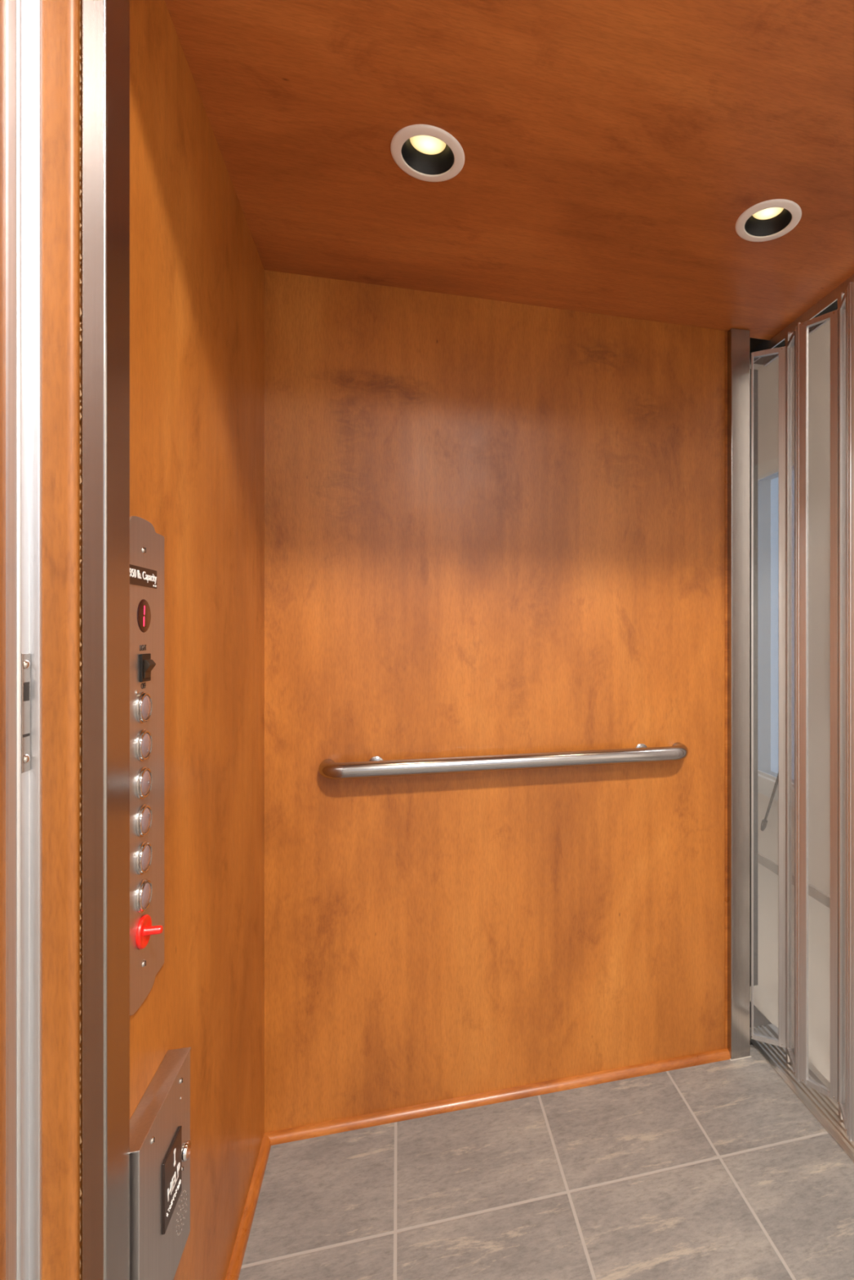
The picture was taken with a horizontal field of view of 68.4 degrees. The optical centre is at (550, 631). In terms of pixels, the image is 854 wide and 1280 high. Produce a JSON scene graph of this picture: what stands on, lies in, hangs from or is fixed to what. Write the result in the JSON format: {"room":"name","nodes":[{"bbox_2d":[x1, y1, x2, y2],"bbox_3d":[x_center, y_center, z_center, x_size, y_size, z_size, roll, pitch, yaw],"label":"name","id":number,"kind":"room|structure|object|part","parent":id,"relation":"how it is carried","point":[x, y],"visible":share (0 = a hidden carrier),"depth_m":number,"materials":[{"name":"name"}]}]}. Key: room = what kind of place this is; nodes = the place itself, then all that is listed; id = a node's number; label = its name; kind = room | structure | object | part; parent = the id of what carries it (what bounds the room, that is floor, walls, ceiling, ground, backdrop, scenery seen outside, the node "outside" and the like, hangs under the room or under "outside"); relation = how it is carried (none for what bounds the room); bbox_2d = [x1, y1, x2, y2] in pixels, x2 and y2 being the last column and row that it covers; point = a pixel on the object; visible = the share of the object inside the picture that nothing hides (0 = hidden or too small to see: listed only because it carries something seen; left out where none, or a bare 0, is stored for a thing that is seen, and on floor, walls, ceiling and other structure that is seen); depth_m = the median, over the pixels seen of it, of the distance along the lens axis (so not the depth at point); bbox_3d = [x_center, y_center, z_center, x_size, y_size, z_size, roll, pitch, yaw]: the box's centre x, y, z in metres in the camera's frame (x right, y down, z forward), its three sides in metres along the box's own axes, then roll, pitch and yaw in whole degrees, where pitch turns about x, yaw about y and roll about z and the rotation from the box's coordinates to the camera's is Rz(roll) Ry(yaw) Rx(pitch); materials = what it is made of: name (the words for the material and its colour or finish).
{"room":"elevator interior","nodes":[
{"label":"elevator interior","id":0,"kind":"room"},
{"bbox_2d":[129,0,264,1279],"bbox_3d":[-0.576,0.172,1.021,0.020,2.025,0.860,0,0,-14],"label":"wall","id":1,"kind":"structure","parent":0,"point":[197,271],"depth_m":0.98,"materials":[{"name":"brown wood"}]},
{"bbox_2d":[129,515,164,1015],"bbox_3d":[-0.483,0.157,0.742,0.024,0.586,0.139,0,0,-14],"label":"control panel","id":2,"kind":"object","parent":1,"relation":"attached to","point":[146,545],"visible":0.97,"depth_m":0.74,"materials":[{"name":"metal"}]},
{"bbox_2d":[139,644,155,682],"bbox_3d":[-0.488,0.039,0.742,0.010,0.044,0.026,0,0,-14],"label":"switch","id":3,"kind":"object","parent":2,"relation":"on","point":[146,663],"depth_m":0.74,"materials":[{"name":"black plastic"}]},
{"bbox_2d":[135,914,163,949],"bbox_3d":[-0.481,0.362,0.739,0.021,0.038,0.038,0,0,-14],"label":"switch","id":4,"kind":"object","parent":2,"relation":"attached to","point":[144,929],"depth_m":0.74,"materials":[{"name":"red plastic"}]},
{"bbox_2d":[129,1047,191,1279],"bbox_3d":[-0.480,0.692,0.747,0.034,0.250,0.172,0,0,-14],"label":"box","id":5,"kind":"object","parent":1,"relation":"attached to","point":[160,1143],"visible":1,"depth_m":0.74,"materials":[{"name":"metal"}]},
{"bbox_3d":[-0.482,0.568,0.746,0.028,0.002,0.172,0,0,-14],"label":"lid","id":6,"kind":"part","parent":5,"relation":"part of","materials":[{"name":"metal"}]},
{"bbox_3d":[-0.471,0.681,0.761,0.003,0.084,0.059,0,0,-14],"label":"help plate","id":7,"kind":"part","parent":5,"relation":"part of","materials":[{"name":"black plastic"}]},
{"bbox_2d":[225,1135,271,1279],"bbox_3d":[-0.559,1.176,1.036,0.018,0.018,0.782,0,0,-14],"label":"baseboard","id":8,"kind":"structure","parent":1,"relation":"attached to","point":[239,1248],"depth_m":1.23,"materials":[{"name":"brown wood"}]},
{"bbox_2d":[264,270,728,1133],"bbox_3d":[-0.070,0.172,1.580,1.272,2.025,0.020,0,0,-14],"label":"wall","id":9,"kind":"structure","parent":0,"point":[492,527],"depth_m":1.54,"materials":[{"name":"brown wood"}]},
{"bbox_2d":[263,1048,730,1145],"bbox_3d":[-0.083,1.176,1.557,1.195,0.018,0.018,0,0,-14],"label":"baseboard","id":10,"kind":"structure","parent":9,"relation":"attached to","point":[343,1125],"depth_m":1.54,"materials":[{"name":"brown wood"}]},
{"bbox_2d":[318,742,688,779],"bbox_3d":[-0.082,0.323,1.529,0.941,0.039,0.072,0,0,-14],"label":"handrail","id":11,"kind":"object","parent":9,"relation":"attached to","point":[375,766],"visible":1,"depth_m":1.48,"materials":[{"name":"metal"}]},
{"bbox_2d":[724,330,727,1048],"bbox_3d":[0.491,0.164,1.708,0.007,2.007,0.002,0,0,-14],"label":"trim","id":12,"kind":"structure","parent":9,"relation":"attached to","point":[726,331],"depth_m":1.71,"materials":[{"name":"brown wood"}]},
{"bbox_2d":[164,0,853,340],"bbox_3d":[0.073,-0.850,1.080,1.427,0.020,1.060,0,0,-14],"label":"ceiling","id":13,"kind":"structure","parent":0,"point":[615,151],"depth_m":1.05,"materials":[{"name":"brown wood"}]},
{"bbox_2d":[390,124,464,182],"bbox_3d":[-0.215,-0.873,1.077,0.128,0.075,0.128,0,0,-14],"label":"recessed light","id":14,"kind":"object","parent":13,"relation":"in","point":[424,152],"visible":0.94,"depth_m":1.09,"materials":[{"name":"white metal"}]},
{"bbox_3d":[-0.215,-0.874,1.077,0.064,0.033,0.064,0,0,-14],"label":"lamp bulb","id":15,"kind":"part","parent":14,"relation":"part of","materials":[{"name":"beige glass"}]},
{"bbox_2d":[735,199,801,241],"bbox_3d":[0.446,-0.873,1.252,0.128,0.075,0.128,0,0,-14],"label":"recessed light","id":16,"kind":"object","parent":13,"relation":"in","point":[772,219],"visible":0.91,"depth_m":1.27,"materials":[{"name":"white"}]},
{"bbox_3d":[0.446,-0.874,1.252,0.064,0.033,0.064,0,0,-14],"label":"lamp bulb","id":17,"kind":"part","parent":16,"relation":"part of","materials":[{"name":"beige glass"}]},
{"bbox_2d":[750,274,853,366],"bbox_3d":[0.774,-0.832,1.305,0.052,0.040,1.160,0,0,-14],"label":"track","id":18,"kind":"object","parent":13,"relation":"attached to","point":[828,303],"visible":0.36,"depth_m":1.63,"materials":[{"name":"metal"}]},
{"bbox_2d":[751,281,853,1142],"bbox_3d":[0.714,0.182,1.278,0.089,1.994,0.929,0,0,-14],"label":"gate","id":19,"kind":"object","parent":18,"relation":"hanging from","point":[799,336],"visible":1,"depth_m":1.54,"materials":[{"name":"metal"}]},
{"bbox_3d":[0.598,-0.772,1.698,0.066,0.013,0.011,0,0,25],"label":"rail","id":20,"kind":"part","parent":19,"relation":"part of","materials":[{"name":"metal"}]},
{"bbox_3d":[0.598,1.133,1.698,0.066,0.013,0.011,0,0,25],"label":"rail","id":21,"kind":"part","parent":19,"relation":"part of","materials":[{"name":"metal"}]},
{"bbox_3d":[0.604,0.180,1.695,0.091,1.919,0.012,0,0,25],"label":"gate panel","id":22,"kind":"part","parent":19,"relation":"part of","materials":[{"name":"metal"}]},
{"bbox_3d":[0.651,0.182,1.675,0.012,1.994,0.014,0,0,-14],"label":"hinge rod","id":23,"kind":"part","parent":19,"relation":"part of","materials":[{"name":"metal"}]},
{"bbox_3d":[0.640,-0.772,1.615,0.011,0.013,0.075,0,0,8],"label":"rail","id":24,"kind":"part","parent":19,"relation":"part of","materials":[{"name":"metal"}]},
{"bbox_3d":[0.640,1.133,1.615,0.011,0.013,0.075,0,0,8],"label":"rail","id":25,"kind":"part","parent":19,"relation":"part of","materials":[{"name":"metal"}]},
{"bbox_3d":[0.640,0.180,1.615,0.012,1.919,0.112,0,0,8],"label":"gate panel","id":26,"kind":"part","parent":19,"relation":"part of","materials":[{"name":"metal"}]},
{"bbox_3d":[0.632,0.180,1.556,0.008,1.927,0.008,0,0,-14],"label":"hinge rod","id":27,"kind":"part","parent":19,"relation":"part of","materials":[{"name":"metal"}]},
{"bbox_3d":[0.667,-0.772,1.517,0.011,0.013,0.058,0,0,-42],"label":"rail","id":28,"kind":"part","parent":19,"relation":"part of","materials":[{"name":"metal"}]},
{"bbox_3d":[0.667,1.133,1.517,0.011,0.013,0.058,0,0,-42],"label":"rail","id":29,"kind":"part","parent":19,"relation":"part of","materials":[{"name":"metal"}]},
{"bbox_3d":[0.667,0.180,1.517,0.012,1.919,0.095,0,0,-42],"label":"gate panel","id":30,"kind":"part","parent":19,"relation":"part of","materials":[{"name":"metal"}]},
{"bbox_3d":[0.703,0.182,1.480,0.012,1.994,0.014,0,0,-14],"label":"hinge rod","id":31,"kind":"part","parent":19,"relation":"part of","materials":[{"name":"metal"}]},
{"bbox_3d":[0.688,-0.772,1.427,0.011,0.013,0.063,0,0,14],"label":"rail","id":32,"kind":"part","parent":19,"relation":"part of","materials":[{"name":"metal"}]},
{"bbox_3d":[0.688,1.133,1.427,0.011,0.013,0.063,0,0,14],"label":"rail","id":33,"kind":"part","parent":19,"relation":"part of","materials":[{"name":"metal"}]},
{"bbox_3d":[0.688,0.180,1.427,0.012,1.919,0.100,0,0,14],"label":"gate panel","id":34,"kind":"part","parent":19,"relation":"part of","materials":[{"name":"metal"}]},
{"bbox_3d":[0.675,0.180,1.375,0.008,1.927,0.008,0,0,-14],"label":"hinge rod","id":35,"kind":"part","parent":19,"relation":"part of","materials":[{"name":"metal"}]},
{"bbox_3d":[0.710,0.180,1.337,0.012,1.919,0.096,0,0,-43],"label":"gate panel","id":36,"kind":"part","parent":19,"relation":"part of","materials":[{"name":"metal"}]},
{"bbox_2d":[238,1044,853,1279],"bbox_3d":[0.081,1.200,1.046,1.307,0.030,1.130,0,0,-14],"label":"floor","id":37,"kind":"structure","parent":0,"point":[716,1171],"depth_m":1.29,"materials":[{"name":"grey tile"}]},
{"bbox_2d":[80,0,129,1279],"bbox_3d":[-0.456,0.172,0.629,0.022,2.025,0.058,0,0,-14],"label":"steel post","id":38,"kind":"object","parent":37,"relation":"on","point":[104,313],"visible":1,"depth_m":0.60,"materials":[{"name":"silver metal"}]},
{"bbox_2d":[727,328,751,1061],"bbox_3d":[0.525,0.173,1.705,0.064,2.023,0.024,0,0,-14],"label":"steel post","id":39,"kind":"object","parent":37,"relation":"on","point":[738,340],"visible":1,"depth_m":1.70,"materials":[{"name":"silver metal"}]},
{"bbox_2d":[750,1023,853,1162],"bbox_3d":[0.761,1.187,1.246,0.109,0.016,1.190,0,0,-14],"label":"door sill","id":40,"kind":"structure","parent":37,"relation":"on","point":[824,1108],"depth_m":1.57,"materials":[{"name":"metal"}]},
{"bbox_2d":[750,337,764,369],"bbox_3d":[0.635,-0.185,2.126,0.060,2.740,2.980,0,0,-14],"label":"wall","id":41,"kind":"structure","parent":0,"point":[754,342],"depth_m":1.95,"materials":[{"name":"grey paint"}]},
{"bbox_2d":[750,368,771,1044],"bbox_3d":[0.060,-0.195,1.221,1.630,2.820,1.480,0,0,-14],"label":"wall","id":42,"kind":"structure","parent":0,"point":[759,1020],"depth_m":2.04,"materials":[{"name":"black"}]},
{"bbox_2d":[750,862,845,1098],"bbox_3d":[1.039,1.200,2.232,0.906,0.030,2.970,0,0,-14],"label":"floor","id":43,"kind":"structure","parent":0,"point":[766,993],"depth_m":2.14,"materials":[{"name":"beige"}]},
{"bbox_2d":[755,308,845,906],"bbox_3d":[1.711,-0.185,0.786,0.100,2.740,6.100,0,0,-14],"label":"wall","id":44,"kind":"structure","parent":0,"point":[819,340],"depth_m":2.72,"materials":[{"name":"beige paint"}]},
{"bbox_2d":[757,462,794,808],"bbox_3d":[1.108,0.013,3.012,0.055,1.615,0.370,0,0,-14],"label":"window","id":45,"kind":"structure","parent":44,"relation":"in","point":[765,784],"depth_m":3.18,"materials":[{"name":"white"}]},
{"bbox_2d":[760,772,778,831],"bbox_3d":[1.082,0.816,2.982,0.027,0.372,0.186,0,0,-14],"label":"rod","id":46,"kind":"object","parent":45,"relation":"attached to","point":[764,822],"visible":0.9,"depth_m":3.00,"materials":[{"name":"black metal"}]},
{"bbox_2d":[757,852,845,918],"bbox_3d":[1.276,1.163,2.301,0.012,0.045,2.950,0,0,-14],"label":"baseboard","id":47,"kind":"structure","parent":44,"relation":"attached to","point":[814,892],"depth_m":2.74,"materials":[{"name":"beige"}]},
{"bbox_3d":[-0.303,-0.185,0.306,2.760,2.740,0.100,0,0,-14],"label":"wall","id":48,"kind":"structure","parent":0,"visible":0},
{"bbox_2d":[5,0,42,1279],"bbox_3d":[-0.488,0.172,0.567,0.010,2.025,0.037,0,0,-14],"label":"channel","id":49,"kind":"object","parent":48,"relation":"attached to","point":[24,18],"visible":1,"depth_m":0.57,"materials":[{"name":"metal"}]},
{"bbox_3d":[-0.492,0.076,0.574,0.002,0.111,0.013,0,0,-14],"label":"strike plate","id":50,"kind":"part","parent":49,"relation":"part of","materials":[{"name":"metal"}]},
{"bbox_2d":[0,0,81,1279],"bbox_3d":[-0.465,0.172,0.461,0.071,2.025,0.279,0,0,-14],"label":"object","id":51,"kind":"structure","parent":48,"relation":"attached to","point":[61,19],"depth_m":0.59,"materials":[{"name":"brown wood"}]}
]}

